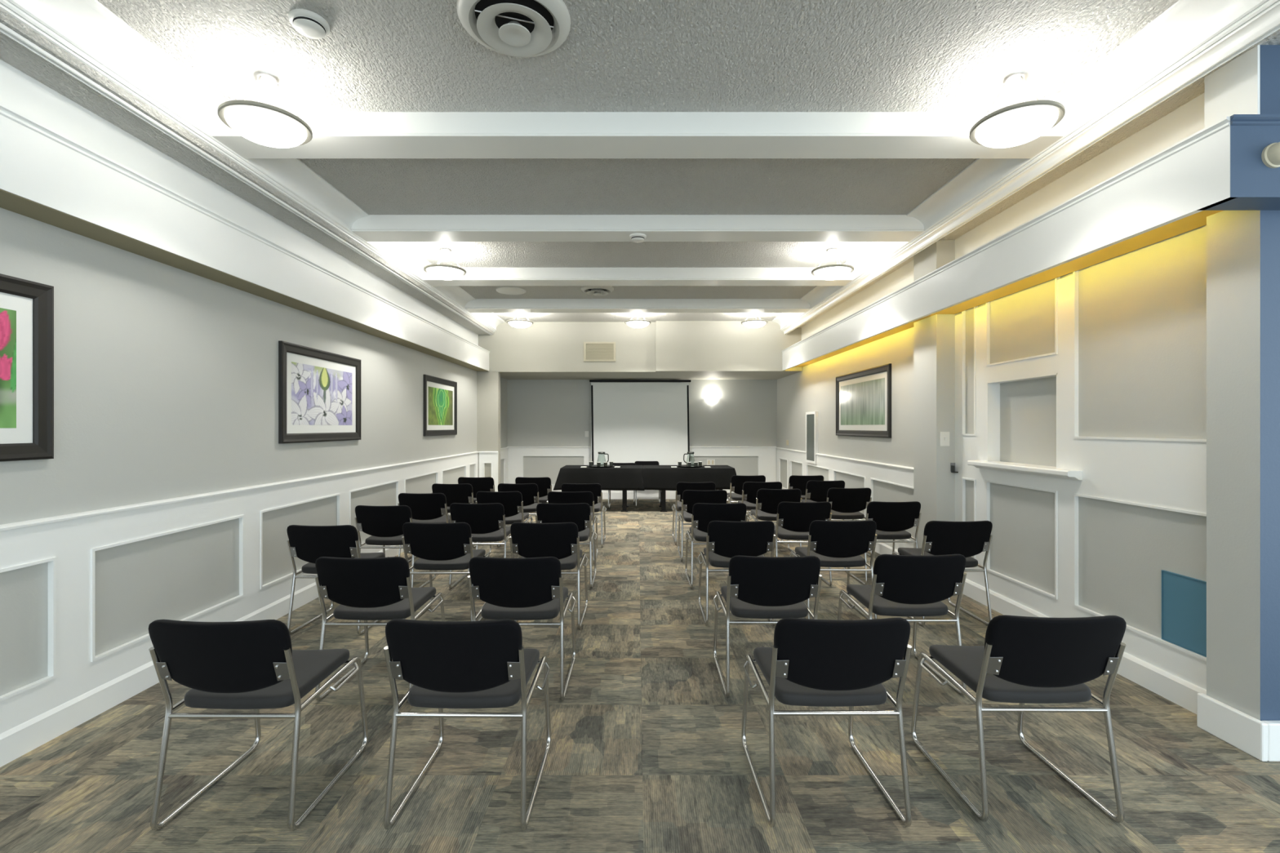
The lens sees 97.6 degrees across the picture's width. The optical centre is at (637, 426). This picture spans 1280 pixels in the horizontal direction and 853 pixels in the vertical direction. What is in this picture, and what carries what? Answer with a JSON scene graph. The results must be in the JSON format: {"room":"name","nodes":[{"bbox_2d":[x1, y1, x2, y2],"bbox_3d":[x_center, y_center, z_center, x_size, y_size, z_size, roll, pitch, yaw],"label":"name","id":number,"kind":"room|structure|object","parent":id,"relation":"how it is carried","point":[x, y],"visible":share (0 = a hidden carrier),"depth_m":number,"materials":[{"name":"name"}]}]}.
{"room":"conference room","nodes":[
{"label":"conference room","id":0,"kind":"room"},
{"bbox_2d":[0,207,476,696],"bbox_3d":[-2.915,-0.174,3.350,0.150,3.348,13.100,0,0,0],"label":"wall","id":1,"kind":"structure","parent":0,"point":[166,377],"depth_m":3.38,"materials":[{"name":"grey paint"}]},
{"bbox_2d":[0,273,53,462],"bbox_3d":[-2.824,-0.260,2.047,0.032,0.830,1.305,0,0,0],"label":"framed picture","id":2,"kind":"object","parent":1,"relation":"attached to","point":[26,306],"visible":1,"depth_m":2.59,"materials":[{"name":"black"}]},
{"bbox_2d":[0,307,16,427],"bbox_3d":[-2.829,-0.260,2.047,0.001,0.534,1.009,0,0,0],"label":"print","id":3,"kind":"object","parent":2,"relation":"attached to","point":[7,317],"depth_m":2.52},
{"bbox_2d":[0,545,404,767],"bbox_3d":[-2.822,1.430,3.350,0.035,0.140,13.100,0,0,0],"label":"baseboard","id":4,"kind":"structure","parent":1,"relation":"attached to","point":[24,738],"depth_m":2.89,"materials":[{"name":"white paint"}]},
{"bbox_2d":[0,59,478,345],"bbox_3d":[-2.830,-1.476,3.350,0.020,0.299,13.100,0,0,0],"label":"trim","id":5,"kind":"structure","parent":1,"relation":"attached to","point":[20,92],"depth_m":3.39,"materials":[{"name":"white paint"}]},
{"bbox_2d":[0,451,479,733],"bbox_3d":[-2.821,0.899,3.350,0.038,0.922,13.100,0,0,0],"label":"trim","id":6,"kind":"structure","parent":1,"relation":"attached to","point":[68,543],"depth_m":3.06,"materials":[{"name":"white paint"}]},
{"bbox_2d":[0,189,488,371],"bbox_3d":[-2.735,-0.978,3.350,0.210,0.004,13.100,0,0,0],"label":"trim","id":7,"kind":"structure","parent":1,"relation":"attached to","point":[8,201],"depth_m":3.29,"materials":[{"name":"beige"}]},
{"bbox_2d":[0,102,489,370],"bbox_3d":[-2.725,-1.153,3.350,0.229,0.345,13.100,0,0,0],"label":"trim","id":8,"kind":"structure","parent":1,"relation":"attached to","point":[40,164],"depth_m":3.17,"materials":[{"name":"white paint"}]},
{"bbox_2d":[278,340,360,443],"bbox_3d":[-2.824,-0.272,5.065,0.032,0.813,1.270,0,0,0],"label":"framed picture","id":9,"kind":"object","parent":1,"relation":"attached to","point":[319,391],"visible":1,"depth_m":4.93,"materials":[{"name":"black"}]},
{"bbox_2d":[291,361,351,425],"bbox_3d":[-2.829,-0.272,5.065,0.001,0.517,0.974,0,0,0],"label":"print","id":10,"kind":"object","parent":9,"relation":"attached to","point":[321,396],"depth_m":5.00},
{"bbox_2d":[423,374,457,435],"bbox_3d":[-2.824,-0.281,8.070,0.032,0.818,1.300,0,0,0],"label":"framed picture","id":11,"kind":"object","parent":1,"relation":"attached to","point":[440,395],"visible":1,"depth_m":8.00,"materials":[{"name":"black"}]},
{"bbox_2d":[428,386,453,425],"bbox_3d":[-2.829,-0.281,8.070,0.001,0.522,1.004,0,0,0],"label":"print","id":12,"kind":"object","parent":11,"relation":"attached to","point":[440,401],"depth_m":8.03},
{"bbox_2d":[0,0,505,335],"bbox_3d":[-2.690,-1.712,3.350,0.300,0.175,13.100,0,0,0],"label":"crown molding","id":13,"kind":"structure","parent":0,"point":[13,53],"depth_m":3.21,"materials":[{"name":"white paint"}]},
{"bbox_2d":[97,0,1178,321],"bbox_3d":[1.550,-1.923,3.350,8.900,0.150,13.100,0,0,0],"label":"ceiling","id":14,"kind":"structure","parent":0,"point":[375,55],"depth_m":2.98,"materials":[{"name":"white paint"}]},
{"bbox_2d":[217,69,312,147],"bbox_3d":[-1.965,-1.681,2.970,0.420,0.333,0.420,0,0,0],"label":"ceiling light","id":15,"kind":"object","parent":14,"relation":"hanging from","point":[259,122],"visible":1,"depth_m":2.90,"materials":[{"name":"white glass"}]},
{"bbox_2d":[288,8,329,39],"bbox_3d":[-1.500,-1.825,2.560,0.164,0.047,0.164,0,0,0],"label":"smoke detector","id":16,"kind":"object","parent":14,"relation":"attached to","point":[309,24],"visible":1,"depth_m":2.53,"materials":[{"name":"white plastic"}]},
{"bbox_2d":[423,247,466,279],"bbox_3d":[-2.010,-1.694,5.850,0.420,0.308,0.420,0,0,0],"label":"ceiling light","id":17,"kind":"object","parent":14,"relation":"hanging from","point":[440,271],"visible":1,"depth_m":5.75,"materials":[{"name":"white glass"}]},
{"bbox_2d":[495,286,525,294],"bbox_3d":[-1.720,-1.838,7.600,0.400,0.020,0.400,0,0,0],"label":"ceiling speaker","id":18,"kind":"object","parent":14,"relation":"attached to","point":[504,290],"visible":1,"depth_m":7.56,"materials":[{"name":"white plastic"}]},
{"bbox_2d":[456,0,570,57],"bbox_3d":[-0.555,-1.805,2.530,0.500,0.086,0.500,0,0,0],"label":"ceiling vent","id":19,"kind":"object","parent":14,"relation":"in","point":[513,28],"visible":1,"depth_m":2.52,"materials":[{"name":"white metal"}]},
{"bbox_2d":[506,312,533,328],"bbox_3d":[-1.890,-1.716,9.000,0.420,0.263,0.420,0,0,0],"label":"ceiling light","id":20,"kind":"object","parent":14,"relation":"hanging from","point":[518,323],"visible":0.93,"depth_m":8.89,"materials":[{"name":"white glass"}]},
{"bbox_2d":[581,285,613,295],"bbox_3d":[-0.540,-1.805,7.500,0.440,0.086,0.440,0,0,0],"label":"ceiling vent","id":21,"kind":"object","parent":14,"relation":"in","point":[589,290],"visible":0.98,"depth_m":7.43,"materials":[{"name":"white metal"}]},
{"bbox_2d":[211,111,1063,158],"bbox_3d":[0.000,-1.789,3.417,4.994,0.178,0.275,0,0,0],"label":"ceiling beam","id":22,"kind":"structure","parent":14,"relation":"attached to","point":[335,135],"depth_m":3.29,"materials":[{"name":"white paint"}]},
{"bbox_2d":[351,214,924,241],"bbox_3d":[0.000,-1.789,5.018,4.994,0.178,0.275,0,0,0],"label":"ceiling beam","id":23,"kind":"structure","parent":14,"relation":"attached to","point":[372,228],"depth_m":4.89,"materials":[{"name":"white paint"}]},
{"bbox_2d":[629,232,646,242],"bbox_3d":[0.000,-1.677,5.000,0.150,0.047,0.150,0,0,0],"label":"smoke detector","id":24,"kind":"object","parent":23,"relation":"attached to","point":[636,237],"visible":1,"depth_m":4.96,"materials":[{"name":"white plastic"}]},
{"bbox_2d":[624,312,650,328],"bbox_3d":[0.000,-1.716,9.000,0.420,0.263,0.420,0,0,0],"label":"ceiling light","id":25,"kind":"object","parent":14,"relation":"hanging from","point":[635,323],"visible":0.94,"depth_m":8.89,"materials":[{"name":"white glass"}]},
{"bbox_2d":[422,267,853,285],"bbox_3d":[0.000,-1.789,6.638,4.994,0.178,0.275,0,0,0],"label":"ceiling beam","id":26,"kind":"structure","parent":14,"relation":"attached to","point":[473,276],"depth_m":6.51,"materials":[{"name":"white paint"}]},
{"bbox_2d":[465,298,810,312],"bbox_3d":[0.000,-1.789,8.238,4.994,0.178,0.275,0,0,0],"label":"ceiling beam","id":27,"kind":"structure","parent":14,"relation":"attached to","point":[477,305],"depth_m":8.11,"materials":[{"name":"white paint"}]},
{"bbox_2d":[741,312,767,328],"bbox_3d":[1.870,-1.716,9.000,0.420,0.263,0.420,0,0,0],"label":"ceiling light","id":28,"kind":"object","parent":14,"relation":"hanging from","point":[752,323],"visible":0.93,"depth_m":8.88,"materials":[{"name":"white glass"}]},
{"bbox_2d":[811,247,853,279],"bbox_3d":[2.030,-1.694,5.850,0.420,0.308,0.420,0,0,0],"label":"ceiling light","id":29,"kind":"object","parent":14,"relation":"hanging from","point":[835,271],"visible":1,"depth_m":5.75,"materials":[{"name":"white glass"}]},
{"bbox_2d":[968,69,1065,147],"bbox_3d":[2.000,-1.681,2.970,0.420,0.333,0.420,0,0,0],"label":"ceiling light","id":30,"kind":"object","parent":14,"relation":"hanging from","point":[1022,122],"visible":1,"depth_m":2.90,"materials":[{"name":"white glass"}]},
{"bbox_2d":[500,377,777,484],"bbox_3d":[0.075,0.200,10.905,5.950,2.600,1.690,0,0,0],"label":"wall","id":31,"kind":"structure","parent":0,"point":[534,412],"depth_m":11.60,"materials":[{"name":"grey paint"}]},
{"bbox_2d":[500,447,508,483],"bbox_3d":[-2.681,0.894,10.815,0.038,0.932,1.490,0,0,0],"label":"trim","id":32,"kind":"structure","parent":31,"relation":"attached to","point":[504,451],"depth_m":11.30,"materials":[{"name":"white paint"}]},
{"bbox_2d":[589,379,690,465],"bbox_3d":[0.050,-0.024,11.490,2.060,1.848,0.220,0,0,0],"label":"projection screen","id":33,"kind":"object","parent":31,"relation":"attached to","point":[633,420],"visible":0.86,"depth_m":11.42,"materials":[{"name":"white fabric"}]},
{"bbox_2d":[506,446,776,499],"bbox_3d":[0.080,0.957,11.581,5.560,1.087,0.038,0,0,0],"label":"trim","id":34,"kind":"structure","parent":31,"relation":"attached to","point":[766,455],"depth_m":11.58,"materials":[{"name":"white paint"}]},
{"bbox_2d":[476,320,802,484],"bbox_3d":[0.025,-0.174,9.935,5.950,3.348,0.250,0,0,0],"label":"wall header","id":35,"kind":"structure","parent":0,"point":[660,346],"depth_m":9.90,"materials":[{"name":"grey paint"}]},
{"bbox_2d":[478,451,497,491],"bbox_3d":[-2.632,0.969,9.881,0.336,1.062,0.038,0,0,0],"label":"trim","id":36,"kind":"structure","parent":35,"relation":"attached to","point":[491,457],"depth_m":9.88,"materials":[{"name":"white paint"}]},
{"bbox_2d":[583,342,615,361],"bbox_3d":[-0.674,-1.320,9.890,0.566,0.344,0.020,0,0,0],"label":"air vent","id":37,"kind":"object","parent":35,"relation":"in","point":[593,351],"visible":1,"depth_m":9.89,"materials":[{"name":"beige metal"}]},
{"bbox_2d":[771,0,1279,334],"bbox_3d":[2.474,-1.735,3.350,0.259,0.250,13.100,0,0,0],"label":"trim","id":38,"kind":"structure","parent":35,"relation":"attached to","point":[1190,39],"depth_m":2.99,"materials":[{"name":"white paint"}]},
{"bbox_2d":[0,499,1279,852],"bbox_3d":[1.350,1.550,4.350,9.300,0.100,15.100,0,0,0],"label":"floor","id":39,"kind":"structure","parent":0,"point":[646,754],"depth_m":2.49,"materials":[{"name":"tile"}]},
{"bbox_2d":[148,619,368,831],"bbox_3d":[-1.525,1.099,2.307,0.558,0.802,0.650,0,0,0],"label":"chair","id":40,"kind":"object","parent":39,"relation":"on","point":[254,664],"visible":1,"depth_m":2.07,"materials":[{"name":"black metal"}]},
{"bbox_2d":[286,524,389,635],"bbox_3d":[-2.245,1.099,4.257,0.558,0.802,0.650,0,0,1],"label":"chair","id":41,"kind":"object","parent":39,"relation":"on","point":[308,544],"visible":0.59,"depth_m":3.99,"materials":[{"name":"black fabric"}]},
{"bbox_2d":[314,556,444,701],"bbox_3d":[-1.487,1.099,3.287,0.558,0.802,0.650,0,0,0],"label":"chair","id":42,"kind":"object","parent":39,"relation":"on","point":[373,588],"visible":0.91,"depth_m":3.04,"materials":[{"name":"black fabric"}]},
{"bbox_2d":[354,505,436,587],"bbox_3d":[-2.262,1.099,5.247,0.558,0.802,0.650,0,0,1],"label":"chair","id":43,"kind":"object","parent":39,"relation":"on","point":[384,524],"visible":0.7,"depth_m":4.99,"materials":[{"name":"black fabric"}]},
{"bbox_2d":[397,493,449,562],"bbox_3d":[-2.276,1.099,6.167,0.558,0.802,0.650,0,0,-1],"label":"chair","id":44,"kind":"object","parent":39,"relation":"on","point":[429,508],"visible":0.66,"depth_m":5.90,"materials":[{"name":"black fabric"}]},
{"bbox_2d":[401,522,490,621],"bbox_3d":[-1.472,1.099,4.367,0.558,0.802,0.650,0,0,0],"label":"chair","id":45,"kind":"object","parent":39,"relation":"on","point":[437,546],"visible":0.79,"depth_m":4.11,"materials":[{"name":"black fabric"}]},
{"bbox_2d":[431,483,481,547],"bbox_3d":[-2.275,1.099,7.137,0.558,0.802,0.650,0,0,0],"label":"chair","id":46,"kind":"object","parent":39,"relation":"on","point":[454,493],"visible":0.38,"depth_m":6.85,"materials":[{"name":"black fabric"}]},
{"bbox_2d":[383,618,551,830],"bbox_3d":[-0.671,1.099,2.312,0.558,0.802,0.650,0,0,0],"label":"chair","id":47,"kind":"object","parent":39,"relation":"on","point":[483,664],"visible":1,"depth_m":2.06,"materials":[{"name":"black fabric"}]},
{"bbox_2d":[457,476,494,503],"bbox_3d":[-2.240,1.099,8.017,0.558,0.802,0.650,0,0,0],"label":"chair","id":48,"kind":"object","parent":39,"relation":"on","point":[478,484],"visible":0.27,"depth_m":7.73,"materials":[{"name":"black fabric"}]},
{"bbox_2d":[448,502,518,588],"bbox_3d":[-1.472,1.099,5.397,0.558,0.802,0.650,0,0,0],"label":"chair","id":49,"kind":"object","parent":39,"relation":"on","point":[486,522],"visible":0.7,"depth_m":5.14,"materials":[{"name":"black fabric"}]},
{"bbox_2d":[475,491,533,555],"bbox_3d":[-1.497,1.099,6.327,0.558,0.802,0.650,0,0,1],"label":"chair","id":50,"kind":"object","parent":39,"relation":"on","point":[512,502],"visible":0.51,"depth_m":6.05,"materials":[{"name":"black fabric"}]},
{"bbox_2d":[497,483,539,547],"bbox_3d":[-1.480,1.099,7.167,0.558,0.802,0.650,0,0,0],"label":"chair","id":51,"kind":"object","parent":39,"relation":"on","point":[529,491],"visible":0.35,"depth_m":6.89,"materials":[{"name":"black fabric"}]},
{"bbox_2d":[467,556,576,701],"bbox_3d":[-0.662,1.099,3.287,0.558,0.802,0.650,0,0,0],"label":"chair","id":52,"kind":"object","parent":39,"relation":"on","point":[527,588],"visible":0.92,"depth_m":3.03,"materials":[{"name":"black fabric"}]},
{"bbox_2d":[515,476,551,521],"bbox_3d":[-1.445,1.099,8.017,0.558,0.802,0.650,0,0,1],"label":"chair","id":53,"kind":"object","parent":39,"relation":"on","point":[544,486],"visible":0.39,"depth_m":7.73,"materials":[{"name":"black fabric"}]},
{"bbox_2d":[509,522,588,629],"bbox_3d":[-0.682,1.099,4.367,0.558,0.802,0.650,0,0,1],"label":"chair","id":54,"kind":"object","parent":39,"relation":"on","point":[561,540],"visible":0.75,"depth_m":4.10,"materials":[{"name":"black fabric"}]},
{"bbox_2d":[535,502,597,588],"bbox_3d":[-0.683,1.099,5.397,0.558,0.802,0.650,0,0,0],"label":"chair","id":55,"kind":"object","parent":39,"relation":"on","point":[580,514],"visible":0.53,"depth_m":5.12,"materials":[{"name":"black fabric"}]},
{"bbox_2d":[546,491,598,564],"bbox_3d":[-0.730,1.099,6.317,0.558,0.802,0.650,0,0,0],"label":"chair","id":56,"kind":"object","parent":39,"relation":"on","point":[553,497],"visible":0.32,"depth_m":6.03,"materials":[{"name":"black fabric"}]},
{"bbox_2d":[561,483,606,547],"bbox_3d":[-0.692,1.099,7.167,0.558,0.802,0.650,0,0,0],"label":"chair","id":57,"kind":"object","parent":39,"relation":"on","point":[595,488],"visible":0.39,"depth_m":6.89,"materials":[{"name":"black fabric"}]},
{"bbox_2d":[608,462,636,508],"bbox_3d":[-0.280,1.099,10.468,0.558,0.802,0.650,0,0,0],"label":"chair","id":58,"kind":"object","parent":39,"relation":"on","point":[614,464],"visible":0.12,"depth_m":10.72,"materials":[{"name":"black fabric"}]},
{"bbox_2d":[621,490,628,511],"bbox_3d":[-0.620,1.119,10.200,1.440,0.762,0.760,0,0,0],"label":"folding table","id":59,"kind":"object","parent":39,"relation":"on","point":[624,505],"visible":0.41,"depth_m":9.87,"materials":[{"name":"black metal"}]},
{"bbox_2d":[553,465,644,490],"bbox_3d":[-0.638,0.924,10.198,1.684,0.387,1.037,0,0,0],"label":"tablecloth","id":60,"kind":"object","parent":59,"relation":"on","point":[625,477],"visible":0.8,"depth_m":9.79,"materials":[{"name":"black fabric"}]},
{"bbox_2d":[633,461,660,504],"bbox_3d":[0.180,1.099,11.018,0.558,0.802,0.650,0,0,0],"label":"chair","id":61,"kind":"object","parent":39,"relation":"on","point":[637,463],"visible":0.17,"depth_m":11.28,"materials":[{"name":"black fabric"}]},
{"bbox_2d":[658,489,718,511],"bbox_3d":[0.892,1.119,10.200,1.575,0.762,0.760,0,0,0],"label":"folding table","id":62,"kind":"object","parent":39,"relation":"on","point":[662,505],"visible":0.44,"depth_m":9.87,"materials":[{"name":"black metal"}]},
{"bbox_2d":[637,465,736,490],"bbox_3d":[0.898,0.924,10.210,1.813,0.387,0.965,0,0,0],"label":"tablecloth","id":63,"kind":"object","parent":62,"relation":"on","point":[660,477],"visible":0.83,"depth_m":9.79,"materials":[{"name":"black fabric"}]},
{"bbox_2d":[676,464,703,467],"bbox_3d":[0.945,0.718,10.120,0.480,0.022,0.480,0,0,0],"label":"serving tray","id":64,"kind":"object","parent":63,"relation":"on","point":[682,465],"visible":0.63,"depth_m":9.95,"materials":[{"name":"black"}]},
{"bbox_2d":[683,452,694,466],"bbox_3d":[0.942,0.590,10.111,0.190,0.264,0.159,0,0,-35],"label":"water pitcher","id":65,"kind":"object","parent":64,"relation":"on","point":[691,458],"visible":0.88,"depth_m":10.07,"materials":[{"name":"clear glass"}]},
{"bbox_2d":[671,482,715,544],"bbox_3d":[0.732,1.099,7.327,0.558,0.802,0.650,0,0,0],"label":"chair","id":66,"kind":"object","parent":39,"relation":"on","point":[681,487],"visible":0.38,"depth_m":7.04,"materials":[{"name":"black fabric"}]},
{"bbox_2d":[676,489,728,561],"bbox_3d":[0.742,1.099,6.447,0.558,0.802,0.650,0,0,0],"label":"chair","id":67,"kind":"object","parent":39,"relation":"on","point":[690,497],"visible":0.46,"depth_m":6.17,"materials":[{"name":"black fabric"}]},
{"bbox_2d":[684,502,747,588],"bbox_3d":[0.746,1.099,5.397,0.558,0.802,0.650,0,0,-1],"label":"chair","id":68,"kind":"object","parent":39,"relation":"on","point":[703,514],"visible":0.54,"depth_m":5.12,"materials":[{"name":"black fabric"}]},
{"bbox_2d":[697,520,776,626],"bbox_3d":[0.772,1.099,4.437,0.558,0.802,0.650,0,0,1],"label":"chair","id":69,"kind":"object","parent":39,"relation":"on","point":[725,540],"visible":0.81,"depth_m":4.18,"materials":[{"name":"black fabric"}]},
{"bbox_2d":[727,475,765,521],"bbox_3d":[1.587,1.099,8.297,0.558,0.802,0.650,0,0,1],"label":"chair","id":70,"kind":"object","parent":39,"relation":"on","point":[737,482],"visible":0.41,"depth_m":8.02,"materials":[{"name":"black fabric"}]},
{"bbox_2d":[737,481,782,544],"bbox_3d":[1.580,1.099,7.367,0.558,0.802,0.650,0,0,0],"label":"chair","id":71,"kind":"object","parent":39,"relation":"on","point":[750,489],"visible":0.36,"depth_m":7.09,"materials":[{"name":"black fabric"}]},
{"bbox_2d":[713,555,822,698],"bbox_3d":[0.748,1.099,3.312,0.558,0.802,0.650,0,0,1],"label":"chair","id":72,"kind":"object","parent":39,"relation":"on","point":[757,587],"visible":0.94,"depth_m":3.06,"materials":[{"name":"black fabric"}]},
{"bbox_2d":[747,488,801,556],"bbox_3d":[1.592,1.099,6.567,0.558,0.802,0.650,0,0,0],"label":"chair","id":73,"kind":"object","parent":39,"relation":"on","point":[767,500],"visible":0.61,"depth_m":6.30,"materials":[{"name":"black fabric"}]},
{"bbox_2d":[763,502,831,586],"bbox_3d":[1.553,1.099,5.487,0.558,0.802,0.650,0,0,0],"label":"chair","id":74,"kind":"object","parent":39,"relation":"on","point":[793,519],"visible":0.68,"depth_m":5.22,"materials":[{"name":"black fabric"}]},
{"bbox_2d":[788,475,823,499],"bbox_3d":[2.420,1.099,8.297,0.558,0.802,0.650,0,0,0],"label":"chair","id":75,"kind":"object","parent":39,"relation":"on","point":[795,482],"visible":0.26,"depth_m":8.01,"materials":[{"name":"black fabric"}]},
{"bbox_2d":[801,480,844,541],"bbox_3d":[2.440,1.099,7.537,0.558,0.802,0.650,0,0,0],"label":"chair","id":76,"kind":"object","parent":39,"relation":"on","point":[815,491],"visible":0.44,"depth_m":7.26,"materials":[{"name":"black fabric"}]},
{"bbox_2d":[741,617,911,827],"bbox_3d":[0.752,1.099,2.327,0.558,0.802,0.650,0,0,0],"label":"chair","id":77,"kind":"object","parent":39,"relation":"on","point":[810,662],"visible":1,"depth_m":2.08,"materials":[{"name":"black fabric"}]},
{"bbox_2d":[789,520,877,619],"bbox_3d":[1.536,1.099,4.457,0.558,0.802,0.650,0,0,0],"label":"chair","id":78,"kind":"object","parent":39,"relation":"on","point":[837,544],"visible":0.85,"depth_m":4.20,"materials":[{"name":"black fabric"}]},
{"bbox_2d":[826,488,871,556],"bbox_3d":[2.420,1.099,6.667,0.558,0.802,0.650,0,0,1],"label":"chair","id":79,"kind":"object","parent":39,"relation":"on","point":[846,503],"visible":0.73,"depth_m":6.40,"materials":[{"name":"black fabric"}]},
{"bbox_2d":[843,501,921,585],"bbox_3d":[2.397,1.099,5.507,0.558,0.802,0.650,0,0,0],"label":"chair","id":80,"kind":"object","parent":39,"relation":"on","point":[892,519],"visible":0.77,"depth_m":5.25,"materials":[{"name":"black fabric"}]},
{"bbox_2d":[837,554,966,695],"bbox_3d":[1.553,1.099,3.347,0.558,0.802,0.650,0,0,0],"label":"chair","id":81,"kind":"object","parent":39,"relation":"on","point":[915,586],"visible":0.93,"depth_m":3.10,"materials":[{"name":"black fabric"}]},
{"bbox_2d":[892,520,992,626],"bbox_3d":[2.385,1.099,4.437,0.558,0.802,0.650,0,0,0],"label":"chair","id":82,"kind":"object","parent":39,"relation":"on","point":[968,540],"visible":0.66,"depth_m":4.17,"materials":[{"name":"black fabric"}]},
{"bbox_2d":[911,615,1126,822],"bbox_3d":[1.562,1.099,2.352,0.558,0.802,0.650,0,0,1],"label":"chair","id":83,"kind":"object","parent":39,"relation":"on","point":[1022,660],"visible":1,"depth_m":2.11,"materials":[{"name":"black fabric"}]},
{"bbox_2d":[500,372,797,379],"bbox_3d":[0.025,-1.035,10.810,5.950,0.130,1.580,0,0,0],"label":"ceiling","id":84,"kind":"structure","parent":0,"point":[508,375],"depth_m":10.74,"materials":[{"name":"grey paint"}]},
{"bbox_2d":[777,327,913,540],"bbox_3d":[3.030,-0.115,8.525,0.300,3.230,6.150,0,0,0],"label":"wall","id":85,"kind":"structure","parent":0,"point":[813,388],"depth_m":7.49,"materials":[{"name":"grey paint"}]},
{"bbox_2d":[805,411,817,464],"bbox_3d":[2.855,0.180,9.200,0.050,0.840,0.500,0,0,0],"label":"glass panel","id":86,"kind":"object","parent":85,"relation":"attached to","point":[811,418],"visible":1,"depth_m":9.13,"materials":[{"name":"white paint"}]},
{"bbox_2d":[775,447,913,550],"bbox_3d":[2.861,0.894,8.590,0.038,0.932,5.940,0,0,0],"label":"trim","id":87,"kind":"structure","parent":85,"relation":"attached to","point":[899,475],"depth_m":7.32,"materials":[{"name":"white paint"}]},
{"bbox_2d":[835,363,891,437],"bbox_3d":[2.864,-0.293,7.220,0.032,0.843,1.720,0,0,0],"label":"framed picture","id":88,"kind":"object","parent":85,"relation":"attached to","point":[863,397],"visible":1,"depth_m":7.06,"materials":[{"name":"black"}]},
{"bbox_2d":[840,377,884,425],"bbox_3d":[2.869,-0.293,7.220,0.001,0.547,1.424,0,0,0],"label":"print","id":89,"kind":"object","parent":88,"relation":"attached to","point":[863,403],"depth_m":7.11},
{"bbox_2d":[828,518,898,554],"bbox_3d":[2.862,1.430,8.590,0.035,0.140,5.940,0,0,0],"label":"baseboard","id":90,"kind":"structure","parent":85,"relation":"attached to","point":[881,548],"depth_m":6.49,"materials":[{"name":"white paint"}]},
{"bbox_2d":[913,240,956,548],"bbox_3d":[2.973,-0.115,5.405,0.415,3.230,0.430,0,0,0],"label":"pillar","id":91,"kind":"structure","parent":85,"relation":"attached to","point":[934,336],"depth_m":5.24,"materials":[{"name":"grey paint"}]},
{"bbox_2d":[939,431,949,446],"bbox_3d":[2.840,0.115,5.179,0.090,0.134,0.022,0,0,0],"label":"light switch","id":92,"kind":"object","parent":91,"relation":"attached to","point":[944,436],"visible":1,"depth_m":5.18,"materials":[{"name":"white plastic"}]},
{"bbox_2d":[801,44,1259,340],"bbox_3d":[2.882,-1.395,6.176,0.145,0.670,7.269,0,0,0],"label":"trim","id":93,"kind":"structure","parent":85,"relation":"attached to","point":[1233,88],"depth_m":3.44,"materials":[{"name":"white paint"}]},
{"bbox_2d":[798,28,1279,327],"bbox_3d":[4.280,-1.770,3.350,3.440,0.080,13.100,0,0,0],"label":"crown molding","id":94,"kind":"structure","parent":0,"point":[1195,89],"depth_m":3.52,"materials":[{"name":"white paint"}]},
{"bbox_2d":[956,224,1206,638],"bbox_3d":[3.103,-0.115,3.985,0.295,3.230,2.410,0,0,0],"label":"wall","id":95,"kind":"structure","parent":0,"point":[1142,312],"depth_m":3.46,"materials":[{"name":"grey paint"}]},
{"bbox_2d":[967,460,1082,479],"bbox_3d":[2.939,0.324,4.265,0.202,0.063,1.130,0,0,0],"label":"trim","id":96,"kind":"structure","parent":95,"relation":"attached to","point":[1042,470],"depth_m":4.11,"materials":[{"name":"white paint"}]},
{"bbox_2d":[782,114,1279,370],"bbox_3d":[4.258,-1.153,6.095,3.484,0.346,7.430,0,0,0],"label":"trim","id":97,"kind":"structure","parent":95,"relation":"attached to","point":[1220,166],"depth_m":3.03,"materials":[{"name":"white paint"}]},
{"bbox_2d":[955,270,1206,689],"bbox_3d":[2.983,0.117,3.945,0.113,2.485,2.490,0,0,0],"label":"trim","id":98,"kind":"structure","parent":95,"relation":"attached to","point":[1170,474],"depth_m":3.84,"materials":[{"name":"white paint"}]},
{"bbox_2d":[962,578,1206,714],"bbox_3d":[2.933,1.430,3.985,0.045,0.140,2.410,0,0,0],"label":"baseboard","id":99,"kind":"structure","parent":95,"relation":"attached to","point":[1171,687],"depth_m":3.25,"materials":[{"name":"white paint"}]},
{"bbox_2d":[1161,569,1206,657],"bbox_3d":[2.948,1.000,2.965,0.014,0.388,0.368,0,0,0],"label":"wall panel","id":100,"kind":"object","parent":95,"relation":"attached to","point":[1184,598],"visible":0.55,"depth_m":3.02,"materials":[{"name":"blue paint"}]},
{"bbox_2d":[1206,44,1279,720],"bbox_3d":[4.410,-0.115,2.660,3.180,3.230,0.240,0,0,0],"label":"pillar","id":101,"kind":"structure","parent":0,"point":[1243,246],"depth_m":2.60,"materials":[{"name":"grey paint"}]},
{"bbox_2d":[1196,693,1279,761],"bbox_3d":[4.395,1.415,2.652,3.210,0.170,0.295,0,0,0],"label":"baseboard","id":102,"kind":"structure","parent":101,"relation":"attached to","point":[1260,740],"depth_m":2.60,"materials":[{"name":"white paint"}]},
{"bbox_2d":[1261,142,1279,168],"bbox_3d":[2.715,-1.155,2.356,0.104,0.104,0.076,0,0,0],"label":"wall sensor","id":103,"kind":"object","parent":101,"relation":"attached to","point":[1270,155],"visible":1,"depth_m":2.37,"materials":[{"name":"beige plastic"}]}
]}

